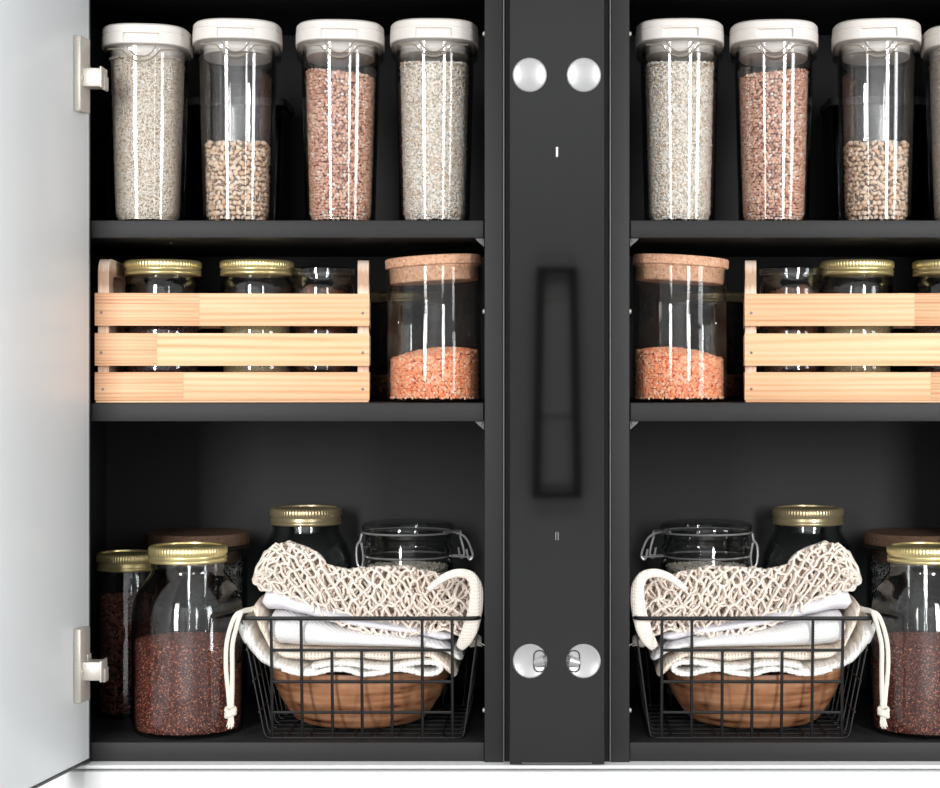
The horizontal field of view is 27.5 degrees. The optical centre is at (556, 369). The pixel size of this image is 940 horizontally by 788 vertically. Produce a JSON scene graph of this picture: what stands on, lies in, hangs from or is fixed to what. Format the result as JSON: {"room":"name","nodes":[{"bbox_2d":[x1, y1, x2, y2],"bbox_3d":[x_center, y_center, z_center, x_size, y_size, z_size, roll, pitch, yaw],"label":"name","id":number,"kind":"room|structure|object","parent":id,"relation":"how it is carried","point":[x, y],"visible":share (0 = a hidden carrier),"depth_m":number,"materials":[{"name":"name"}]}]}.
{"room":"kitchen","nodes":[
{"label":"kitchen","id":0,"kind":"room"},
{"bbox_3d":[0.000,1.425,0.550,5.200,0.050,4.900,0,0,0],"label":"floor","id":1,"kind":"structure","parent":0,"visible":0},
{"bbox_2d":[38,769,939,787],"bbox_3d":[0.000,0.947,2.616,1.800,0.904,0.468,0,0,0],"label":"base cabinet","id":2,"kind":"object","parent":1,"relation":"on","point":[76,778],"visible":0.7,"depth_m":2.38,"materials":[{"name":"white laminate"}]},
{"bbox_2d":[76,761,939,768],"bbox_3d":[0.000,0.493,2.616,1.800,0.005,0.468,0,0,0],"label":"countertop","id":3,"kind":"structure","parent":2,"relation":"on","point":[92,764],"depth_m":2.38,"materials":[{"name":"white laminate"}]},
{"bbox_2d":[96,549,157,718],"bbox_3d":[-0.582,0.356,2.600,0.082,0.220,0.082,0,0,0],"label":"jar","id":4,"kind":"object","parent":3,"relation":"on","point":[127,560],"visible":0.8,"depth_m":2.57,"materials":[{"name":"clear glass"}]},
{"bbox_2d":[99,592,154,714],"bbox_3d":[-0.582,0.383,2.599,0.074,0.158,0.072,0,0,0],"label":"grains","id":5,"kind":"object","parent":4,"relation":"in","point":[116,612],"visible":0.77,"depth_m":2.57,"materials":[{"name":"black food"}]},
{"bbox_2d":[131,542,243,739],"bbox_3d":[-0.477,0.346,2.484,0.143,0.240,0.143,0,0,0],"label":"jar","id":6,"kind":"object","parent":3,"relation":"on","point":[172,553],"visible":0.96,"depth_m":2.46,"materials":[{"name":"clear glass"}]},
{"bbox_2d":[134,631,240,735],"bbox_3d":[-0.477,0.404,2.484,0.136,0.114,0.136,0,0,-43],"label":"red quinoa","id":7,"kind":"object","parent":6,"relation":"in","point":[180,689],"visible":0.94,"depth_m":2.43,"materials":[{"name":"red food"}]},
{"bbox_2d":[145,528,250,699],"bbox_3d":[-0.508,0.348,2.715,0.148,0.237,0.148,0,0,0],"label":"jar","id":8,"kind":"object","parent":3,"relation":"on","point":[236,540],"visible":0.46,"depth_m":2.68,"materials":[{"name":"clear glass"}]},
{"bbox_2d":[220,556,242,594],"bbox_3d":[-0.458,0.290,2.703,0.030,0.054,0.023,0,0,0],"label":"tendrils","id":9,"kind":"object","parent":8,"relation":"in","point":[233,565],"visible":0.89,"depth_m":2.70,"materials":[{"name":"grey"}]},
{"bbox_2d":[0,0,503,787],"bbox_3d":[-0.374,-0.010,2.468,0.616,1.004,0.704,0,0,0],"label":"upper cabinet","id":10,"kind":"object","parent":3,"relation":"on","point":[81,477],"visible":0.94,"depth_m":2.44,"materials":[{"name":"grey laminate"}]},
{"bbox_2d":[101,23,192,219],"bbox_3d":[-0.531,-0.313,2.495,0.114,0.250,0.159,0,0,-6],"label":"canister","id":11,"kind":"object","parent":10,"relation":"on","point":[119,39],"visible":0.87,"depth_m":2.43,"materials":[{"name":"clear plastic"}]},
{"bbox_2d":[109,55,185,219],"bbox_3d":[-0.532,-0.295,2.495,0.094,0.210,0.131,0,0,-6],"label":"grains","id":12,"kind":"object","parent":11,"relation":"in","point":[148,96],"visible":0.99,"depth_m":2.44,"materials":[{"name":"beige food"}]},
{"bbox_2d":[95,259,370,402],"bbox_3d":[-0.416,-0.050,2.508,0.343,0.182,0.172,0,0,-5],"label":"crate","id":13,"kind":"object","parent":10,"relation":"on","point":[116,309],"visible":0.99,"depth_m":2.42,"materials":[{"name":"brown wood"}]},
{"bbox_2d":[124,259,201,371],"bbox_3d":[-0.514,-0.052,2.505,0.100,0.180,0.100,0,0,0],"label":"jar","id":14,"kind":"object","parent":13,"relation":"in","point":[151,268],"visible":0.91,"depth_m":2.47,"materials":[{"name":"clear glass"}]},
{"bbox_2d":[127,326,197,371],"bbox_3d":[-0.514,-0.019,2.505,0.091,0.103,0.090,0,0,39],"label":"grain","id":15,"kind":"object","parent":14,"relation":"in","point":[131,329],"visible":0.16,"depth_m":2.47,"materials":[{"name":"black food"}]},
{"bbox_2d":[220,259,293,371],"bbox_3d":[-0.393,-0.052,2.516,0.097,0.181,0.097,0,0,43],"label":"jar","id":16,"kind":"object","parent":13,"relation":"in","point":[246,268],"visible":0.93,"depth_m":2.48,"materials":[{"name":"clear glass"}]},
{"bbox_2d":[223,326,290,371],"bbox_3d":[-0.393,-0.023,2.515,0.087,0.111,0.088,0,0,-44],"label":"millet","id":17,"kind":"object","parent":16,"relation":"in","point":[226,329],"visible":0.09,"depth_m":2.48,"materials":[{"name":"brown food"}]},
{"bbox_2d":[290,266,354,293],"bbox_3d":[-0.309,-0.048,2.523,0.085,0.172,0.085,0,0,0],"label":"jar","id":18,"kind":"object","parent":13,"relation":"in","point":[310,267],"visible":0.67,"depth_m":2.51,"materials":[{"name":"clear glass"}]},
{"bbox_2d":[295,284,349,371],"bbox_3d":[-0.308,-0.037,2.517,0.072,0.152,0.062,0,0,0],"label":"nuts","id":19,"kind":"object","parent":18,"relation":"in","point":[311,288],"visible":0.2,"depth_m":2.50,"materials":[{"name":"black food"}]},
{"bbox_2d":[193,18,282,219],"bbox_3d":[-0.414,-0.316,2.495,0.115,0.256,0.160,0,0,-7],"label":"canister","id":20,"kind":"object","parent":10,"relation":"on","point":[222,41],"visible":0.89,"depth_m":2.44,"materials":[{"name":"clear plastic"}]},
{"bbox_2d":[204,140,270,219],"bbox_3d":[-0.414,-0.242,2.494,0.086,0.105,0.115,0,0,-7],"label":"beans","id":21,"kind":"object","parent":20,"relation":"in","point":[237,177],"visible":0.96,"depth_m":2.45,"materials":[{"name":"beige food"}]},
{"bbox_2d":[184,97,293,219],"bbox_3d":[-0.446,-0.281,2.700,0.141,0.188,0.134,0,0,0],"label":"storage box","id":22,"kind":"object","parent":10,"relation":"on","point":[250,119],"visible":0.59,"depth_m":2.64,"materials":[{"name":"plastic"}]},
{"bbox_2d":[91,398,484,420],"bbox_3d":[-0.376,0.053,2.608,0.567,0.023,0.405,0,0,0],"label":"shelf","id":23,"kind":"object","parent":10,"relation":"attached to","point":[377,409],"depth_m":2.41,"materials":[{"name":"grey laminate"}]},
{"bbox_2d":[91,220,484,256],"bbox_3d":[-0.376,-0.177,2.608,0.567,0.022,0.405,0,0,0],"label":"shelf","id":24,"kind":"object","parent":10,"relation":"attached to","point":[109,238],"depth_m":2.42,"materials":[{"name":"grey laminate"}]},
{"bbox_2d":[296,19,384,219],"bbox_3d":[-0.281,-0.315,2.495,0.115,0.255,0.160,0,0,-5],"label":"canister","id":25,"kind":"object","parent":10,"relation":"on","point":[324,42],"visible":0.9,"depth_m":2.44,"materials":[{"name":"clear plastic"}]},
{"bbox_2d":[305,68,374,219],"bbox_3d":[-0.281,-0.288,2.495,0.092,0.196,0.124,0,0,-5],"label":"buckwheat","id":26,"kind":"object","parent":25,"relation":"in","point":[340,104],"visible":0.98,"depth_m":2.44,"materials":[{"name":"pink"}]},
{"bbox_2d":[370,292,443,398],"bbox_3d":[-0.214,-0.034,2.699,0.110,0.149,0.111,0,0,0],"label":"jar","id":27,"kind":"object","parent":10,"relation":"on","point":[376,297],"visible":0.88,"depth_m":2.66,"materials":[{"name":"clear glass"}]},
{"bbox_2d":[371,374,390,396],"bbox_3d":[-0.214,0.022,2.699,0.101,0.032,0.099,0,0,25],"label":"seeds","id":28,"kind":"object","parent":27,"relation":"in","point":[378,382],"visible":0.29,"depth_m":2.66,"materials":[{"name":"black"}]},
{"bbox_2d":[385,254,481,401],"bbox_3d":[-0.160,-0.054,2.478,0.124,0.190,0.124,0,0,0],"label":"jar","id":29,"kind":"object","parent":10,"relation":"on","point":[434,269],"visible":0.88,"depth_m":2.43,"materials":[{"name":"clear glass"}]},
{"bbox_2d":[390,346,478,399],"bbox_3d":[-0.158,0.004,2.477,0.115,0.069,0.114,0,0,0],"label":"lentils","id":30,"kind":"object","parent":29,"relation":"in","point":[427,373],"visible":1,"depth_m":2.43,"materials":[{"name":"orange food"}]},
{"bbox_2d":[390,18,478,219],"bbox_3d":[-0.159,-0.316,2.495,0.115,0.256,0.160,0,0,-3],"label":"canister","id":31,"kind":"object","parent":10,"relation":"on","point":[417,39],"visible":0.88,"depth_m":2.44,"materials":[{"name":"clear plastic"}]},
{"bbox_2d":[400,60,468,219],"bbox_3d":[-0.159,-0.292,2.494,0.091,0.204,0.124,0,0,-3],"label":"grains","id":32,"kind":"object","parent":31,"relation":"in","point":[434,94],"visible":0.98,"depth_m":2.44,"materials":[{"name":"beige food"}]},
{"bbox_2d":[259,505,351,699],"bbox_3d":[-0.359,0.330,2.745,0.132,0.267,0.132,0,0,0],"label":"jar","id":33,"kind":"object","parent":3,"relation":"on","point":[285,515],"visible":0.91,"depth_m":2.71,"materials":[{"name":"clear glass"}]},
{"bbox_2d":[241,593,484,738],"bbox_3d":[-0.249,0.388,2.543,0.306,0.157,0.263,0,0,0],"label":"wire basket","id":34,"kind":"object","parent":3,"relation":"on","point":[270,619],"visible":0.7,"depth_m":2.42,"materials":[{"name":"black metal"}]},
{"bbox_2d":[224,606,484,728],"bbox_3d":[-0.255,0.374,2.510,0.326,0.150,0.224,0,0,0],"label":"drawstring bag","id":35,"kind":"object","parent":34,"relation":"in","point":[250,632],"visible":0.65,"depth_m":2.42,"materials":[{"name":"white fabric"}]},
{"bbox_2d":[262,590,450,639],"bbox_3d":[-0.253,0.312,2.502,0.244,0.068,0.151,0,0,0],"label":"cloth","id":36,"kind":"object","parent":34,"relation":"in","point":[271,600],"visible":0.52,"depth_m":2.43,"materials":[{"name":"white fabric"}]},
{"bbox_2d":[254,594,461,676],"bbox_3d":[-0.257,0.341,2.509,0.259,0.099,0.172,0,0,0],"label":"cloth","id":37,"kind":"object","parent":34,"relation":"in","point":[260,609],"visible":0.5,"depth_m":2.43,"materials":[{"name":"beige fabric"}]},
{"bbox_2d":[273,668,448,728],"bbox_3d":[-0.260,0.425,2.550,0.238,0.076,0.238,0,0,0],"label":"bowl","id":38,"kind":"object","parent":34,"relation":"in","point":[316,696],"visible":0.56,"depth_m":2.46,"materials":[{"name":"brown wood"}]},
{"bbox_2d":[268,609,465,659],"bbox_3d":[-0.243,0.338,2.507,0.248,0.064,0.172,0,0,0],"label":"towel","id":39,"kind":"object","parent":34,"relation":"in","point":[329,633],"visible":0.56,"depth_m":2.42,"materials":[{"name":"white fabric"}]},
{"bbox_2d":[252,540,483,650],"bbox_3d":[-0.249,0.289,2.498,0.312,0.133,0.162,0,0,0],"label":"net bag","id":40,"kind":"object","parent":34,"relation":"in","point":[290,574],"visible":0.94,"depth_m":2.46,"materials":[{"name":"beige fabric"}]},
{"bbox_2d":[355,519,473,696],"bbox_3d":[-0.210,0.341,2.737,0.141,0.250,0.134,0,0,-36],"label":"jar","id":41,"kind":"object","parent":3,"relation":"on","point":[405,531],"visible":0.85,"depth_m":2.73,"materials":[{"name":"clear glass"}]},
{"bbox_2d":[368,561,448,696],"bbox_3d":[-0.212,0.369,2.734,0.116,0.186,0.115,0,0,-45],"label":"grain","id":42,"kind":"object","parent":41,"relation":"in","point":[441,568],"visible":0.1,"depth_m":2.73,"materials":[{"name":"beige food"}]},
{"bbox_2d":[504,0,609,763],"bbox_3d":[0.000,-0.010,2.397,0.132,1.004,0.067,0,0,0],"label":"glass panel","id":43,"kind":"object","parent":3,"relation":"on","point":[557,52],"visible":1,"depth_m":2.38,"materials":[{"name":"black"}]},
{"bbox_2d":[513,644,546,677],"bbox_3d":[-0.033,0.360,2.371,0.043,0.042,0.016,0,0,0],"label":"knob","id":44,"kind":"object","parent":43,"relation":"on","point":[529,660],"depth_m":2.38,"materials":[{"name":"grey metal"}]},
{"bbox_2d":[513,58,546,91],"bbox_3d":[-0.034,-0.365,2.377,0.042,0.042,0.002,0,0,0],"label":"knob","id":45,"kind":"object","parent":43,"relation":"on","point":[529,74],"depth_m":2.38,"materials":[{"name":"grey metal"}]},
{"bbox_2d":[566,644,600,677],"bbox_3d":[0.033,0.360,2.371,0.043,0.042,0.016,0,0,0],"label":"knob","id":46,"kind":"object","parent":43,"relation":"on","point":[582,660],"depth_m":2.38,"materials":[{"name":"grey metal"}]},
{"bbox_2d":[567,58,600,91],"bbox_3d":[0.033,-0.365,2.377,0.042,0.042,0.002,0,0,0],"label":"knob","id":47,"kind":"object","parent":43,"relation":"on","point":[583,74],"depth_m":2.38,"materials":[{"name":"grey metal"}]},
{"bbox_2d":[640,519,758,696],"bbox_3d":[0.209,0.341,2.737,0.142,0.250,0.134,0,0,34],"label":"jar","id":48,"kind":"object","parent":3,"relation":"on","point":[693,531],"visible":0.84,"depth_m":2.73,"materials":[{"name":"clear glass"}]},
{"bbox_2d":[665,561,745,696],"bbox_3d":[0.212,0.369,2.734,0.116,0.186,0.115,0,0,45],"label":"grain","id":49,"kind":"object","parent":48,"relation":"in","point":[672,568],"visible":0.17,"depth_m":2.73,"materials":[{"name":"beige food"}]},
{"bbox_2d":[629,593,872,738],"bbox_3d":[0.249,0.388,2.543,0.306,0.157,0.263,0,0,0],"label":"wire basket","id":50,"kind":"object","parent":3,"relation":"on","point":[661,619],"visible":0.77,"depth_m":2.42,"materials":[{"name":"black metal"}]},
{"bbox_2d":[630,540,861,650],"bbox_3d":[0.249,0.289,2.498,0.312,0.133,0.162,0,0,0],"label":"net bag","id":51,"kind":"object","parent":50,"relation":"in","point":[823,574],"visible":0.95,"depth_m":2.46,"materials":[{"name":"beige fabric"}]},
{"bbox_2d":[648,609,845,659],"bbox_3d":[0.243,0.338,2.507,0.248,0.064,0.172,0,0,0],"label":"towel","id":52,"kind":"object","parent":50,"relation":"in","point":[784,633],"visible":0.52,"depth_m":2.42,"materials":[{"name":"white fabric"}]},
{"bbox_2d":[665,668,840,728],"bbox_3d":[0.260,0.425,2.550,0.238,0.076,0.238,0,0,0],"label":"bowl","id":53,"kind":"object","parent":50,"relation":"in","point":[706,696],"visible":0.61,"depth_m":2.46,"materials":[{"name":"brown wood"}]},
{"bbox_2d":[652,594,859,676],"bbox_3d":[0.257,0.341,2.509,0.259,0.099,0.172,0,0,0],"label":"cloth","id":54,"kind":"object","parent":50,"relation":"in","point":[853,609],"visible":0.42,"depth_m":2.43,"materials":[{"name":"beige fabric"}]},
{"bbox_2d":[663,590,851,639],"bbox_3d":[0.253,0.312,2.502,0.244,0.068,0.151,0,0,0],"label":"cloth","id":55,"kind":"object","parent":50,"relation":"in","point":[842,600],"visible":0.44,"depth_m":2.43,"materials":[{"name":"white fabric"}]},
{"bbox_2d":[629,606,889,728],"bbox_3d":[0.255,0.374,2.510,0.326,0.150,0.224,0,0,0],"label":"drawstring bag","id":56,"kind":"object","parent":50,"relation":"in","point":[863,632],"visible":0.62,"depth_m":2.42,"materials":[{"name":"white fabric"}]},
{"bbox_2d":[610,0,939,761],"bbox_3d":[0.374,-0.010,2.610,0.616,1.004,0.420,0,0,0],"label":"upper cabinet","id":57,"kind":"object","parent":3,"relation":"on","point":[734,458],"visible":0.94,"depth_m":2.81,"materials":[{"name":"grey laminate"}]},
{"bbox_2d":[635,18,723,219],"bbox_3d":[0.159,-0.316,2.495,0.115,0.256,0.160,0,0,3],"label":"canister","id":58,"kind":"object","parent":57,"relation":"on","point":[666,39],"visible":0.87,"depth_m":2.44,"materials":[{"name":"clear plastic"}]},
{"bbox_2d":[645,60,713,219],"bbox_3d":[0.159,-0.292,2.494,0.091,0.204,0.124,0,0,3],"label":"grains","id":59,"kind":"object","parent":58,"relation":"in","point":[679,94],"visible":1,"depth_m":2.44,"materials":[{"name":"beige food"}]},
{"bbox_2d":[632,254,728,401],"bbox_3d":[0.160,-0.054,2.478,0.124,0.190,0.124,0,0,0],"label":"jar","id":60,"kind":"object","parent":57,"relation":"on","point":[678,269],"visible":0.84,"depth_m":2.43,"materials":[{"name":"clear glass"}]},
{"bbox_2d":[635,346,723,399],"bbox_3d":[0.158,0.004,2.477,0.115,0.069,0.114,0,0,0],"label":"lentils","id":61,"kind":"object","parent":60,"relation":"in","point":[685,373],"visible":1,"depth_m":2.43,"materials":[{"name":"orange food"}]},
{"bbox_2d":[670,292,743,398],"bbox_3d":[0.214,-0.034,2.699,0.110,0.149,0.111,0,0,0],"label":"jar","id":62,"kind":"object","parent":57,"relation":"on","point":[680,297],"visible":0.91,"depth_m":2.66,"materials":[{"name":"clear glass"}]},
{"bbox_2d":[723,374,742,396],"bbox_3d":[0.214,0.022,2.699,0.101,0.032,0.099,0,0,-25],"label":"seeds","id":63,"kind":"object","parent":62,"relation":"in","point":[734,382],"visible":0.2,"depth_m":2.66,"materials":[{"name":"black"}]},
{"bbox_2d":[729,19,817,219],"bbox_3d":[0.281,-0.315,2.495,0.115,0.255,0.160,0,0,5],"label":"canister","id":64,"kind":"object","parent":57,"relation":"on","point":[763,42],"visible":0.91,"depth_m":2.44,"materials":[{"name":"clear plastic"}]},
{"bbox_2d":[739,68,808,219],"bbox_3d":[0.281,-0.288,2.495,0.092,0.196,0.124,0,0,5],"label":"buckwheat","id":65,"kind":"object","parent":64,"relation":"in","point":[773,104],"visible":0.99,"depth_m":2.44,"materials":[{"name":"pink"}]},
{"bbox_2d":[629,398,939,420],"bbox_3d":[0.376,0.053,2.608,0.567,0.023,0.405,0,0,0],"label":"shelf","id":66,"kind":"object","parent":57,"relation":"attached to","point":[732,409],"depth_m":2.41,"materials":[{"name":"grey laminate"}]},
{"bbox_2d":[629,220,939,256],"bbox_3d":[0.376,-0.177,2.608,0.567,0.022,0.405,0,0,0],"label":"shelf","id":67,"kind":"object","parent":57,"relation":"attached to","point":[709,238],"depth_m":2.42,"materials":[{"name":"grey laminate"}]},
{"bbox_2d":[743,260,939,402],"bbox_3d":[0.416,-0.050,2.508,0.343,0.182,0.172,0,0,5],"label":"crate","id":68,"kind":"object","parent":57,"relation":"on","point":[898,310],"visible":0.99,"depth_m":2.43,"materials":[{"name":"brown wood"}]},
{"bbox_2d":[759,266,823,293],"bbox_3d":[0.309,-0.048,2.523,0.085,0.172,0.085,0,0,0],"label":"jar","id":69,"kind":"object","parent":68,"relation":"in","point":[787,267],"visible":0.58,"depth_m":2.51,"materials":[{"name":"clear glass"}]},
{"bbox_2d":[764,284,818,371],"bbox_3d":[0.308,-0.037,2.517,0.072,0.152,0.062,0,0,0],"label":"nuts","id":70,"kind":"object","parent":69,"relation":"in","point":[802,288],"visible":0.17,"depth_m":2.50,"materials":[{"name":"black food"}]},
{"bbox_2d":[820,259,893,371],"bbox_3d":[0.393,-0.052,2.516,0.097,0.181,0.097,0,0,-43],"label":"jar","id":71,"kind":"object","parent":68,"relation":"in","point":[840,268],"visible":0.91,"depth_m":2.48,"materials":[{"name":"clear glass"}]},
{"bbox_2d":[823,326,890,371],"bbox_3d":[0.393,-0.023,2.515,0.087,0.111,0.088,0,0,44],"label":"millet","id":72,"kind":"object","parent":71,"relation":"in","point":[827,329],"visible":0.18,"depth_m":2.48,"materials":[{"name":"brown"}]},
{"bbox_2d":[912,259,939,371],"bbox_3d":[0.514,-0.052,2.505,0.100,0.180,0.100,0,0,0],"label":"jar","id":73,"kind":"object","parent":68,"relation":"in","point":[921,268],"visible":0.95,"depth_m":2.48,"materials":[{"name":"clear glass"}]},
{"bbox_2d":[916,326,939,371],"bbox_3d":[0.514,-0.019,2.505,0.091,0.103,0.090,0,0,-39],"label":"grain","id":74,"kind":"object","parent":73,"relation":"in","point":[919,329],"visible":0.07,"depth_m":2.48,"materials":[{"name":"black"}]},
{"bbox_2d":[820,97,929,219],"bbox_3d":[0.446,-0.281,2.700,0.141,0.188,0.134,0,0,0],"label":"storage box","id":75,"kind":"object","parent":57,"relation":"on","point":[863,119],"visible":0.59,"depth_m":2.64,"materials":[{"name":"plastic"}]},
{"bbox_2d":[831,18,920,219],"bbox_3d":[0.414,-0.316,2.495,0.115,0.256,0.160,0,0,7],"label":"canister","id":76,"kind":"object","parent":57,"relation":"on","point":[869,41],"visible":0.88,"depth_m":2.44,"materials":[{"name":"clear plastic"}]},
{"bbox_2d":[843,140,909,219],"bbox_3d":[0.414,-0.242,2.494,0.086,0.105,0.115,0,0,7],"label":"beans","id":77,"kind":"object","parent":76,"relation":"in","point":[876,176],"visible":0.98,"depth_m":2.45,"materials":[{"name":"beige food"}]},
{"bbox_2d":[921,26,939,219],"bbox_3d":[0.531,-0.313,2.495,0.114,0.250,0.159,0,0,6],"label":"canister","id":78,"kind":"object","parent":57,"relation":"on","point":[930,40],"visible":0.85,"depth_m":2.49,"materials":[{"name":"clear plastic"}]},
{"bbox_2d":[928,58,939,219],"bbox_3d":[0.532,-0.295,2.495,0.094,0.210,0.131,0,0,6],"label":"rice","id":79,"kind":"object","parent":78,"relation":"in","point":[934,68],"visible":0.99,"depth_m":2.48,"materials":[{"name":"beige food"}]},
{"bbox_2d":[762,505,854,699],"bbox_3d":[0.359,0.330,2.745,0.132,0.267,0.132,0,0,0],"label":"jar","id":80,"kind":"object","parent":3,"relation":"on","point":[783,515],"visible":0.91,"depth_m":2.71,"materials":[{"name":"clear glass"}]},
{"bbox_2d":[863,528,939,699],"bbox_3d":[0.508,0.348,2.715,0.148,0.237,0.148,0,0,0],"label":"jar","id":81,"kind":"object","parent":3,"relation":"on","point":[877,540],"visible":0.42,"depth_m":2.69,"materials":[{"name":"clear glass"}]},
{"bbox_2d":[871,556,893,594],"bbox_3d":[0.458,0.290,2.703,0.030,0.054,0.023,0,0,0],"label":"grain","id":82,"kind":"object","parent":81,"relation":"in","point":[876,565],"visible":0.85,"depth_m":2.70,"materials":[{"name":"grey food"}]},
{"bbox_2d":[870,542,939,739],"bbox_3d":[0.477,0.346,2.484,0.143,0.240,0.143,0,0,0],"label":"jar","id":83,"kind":"object","parent":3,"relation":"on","point":[909,553],"visible":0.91,"depth_m":2.46,"materials":[{"name":"clear glass"}]},
{"bbox_2d":[873,631,939,735],"bbox_3d":[0.477,0.404,2.484,0.136,0.114,0.136,0,0,43],"label":"red quinoa","id":84,"kind":"object","parent":83,"relation":"in","point":[913,700],"visible":0.86,"depth_m":2.43,"materials":[{"name":"red food"}]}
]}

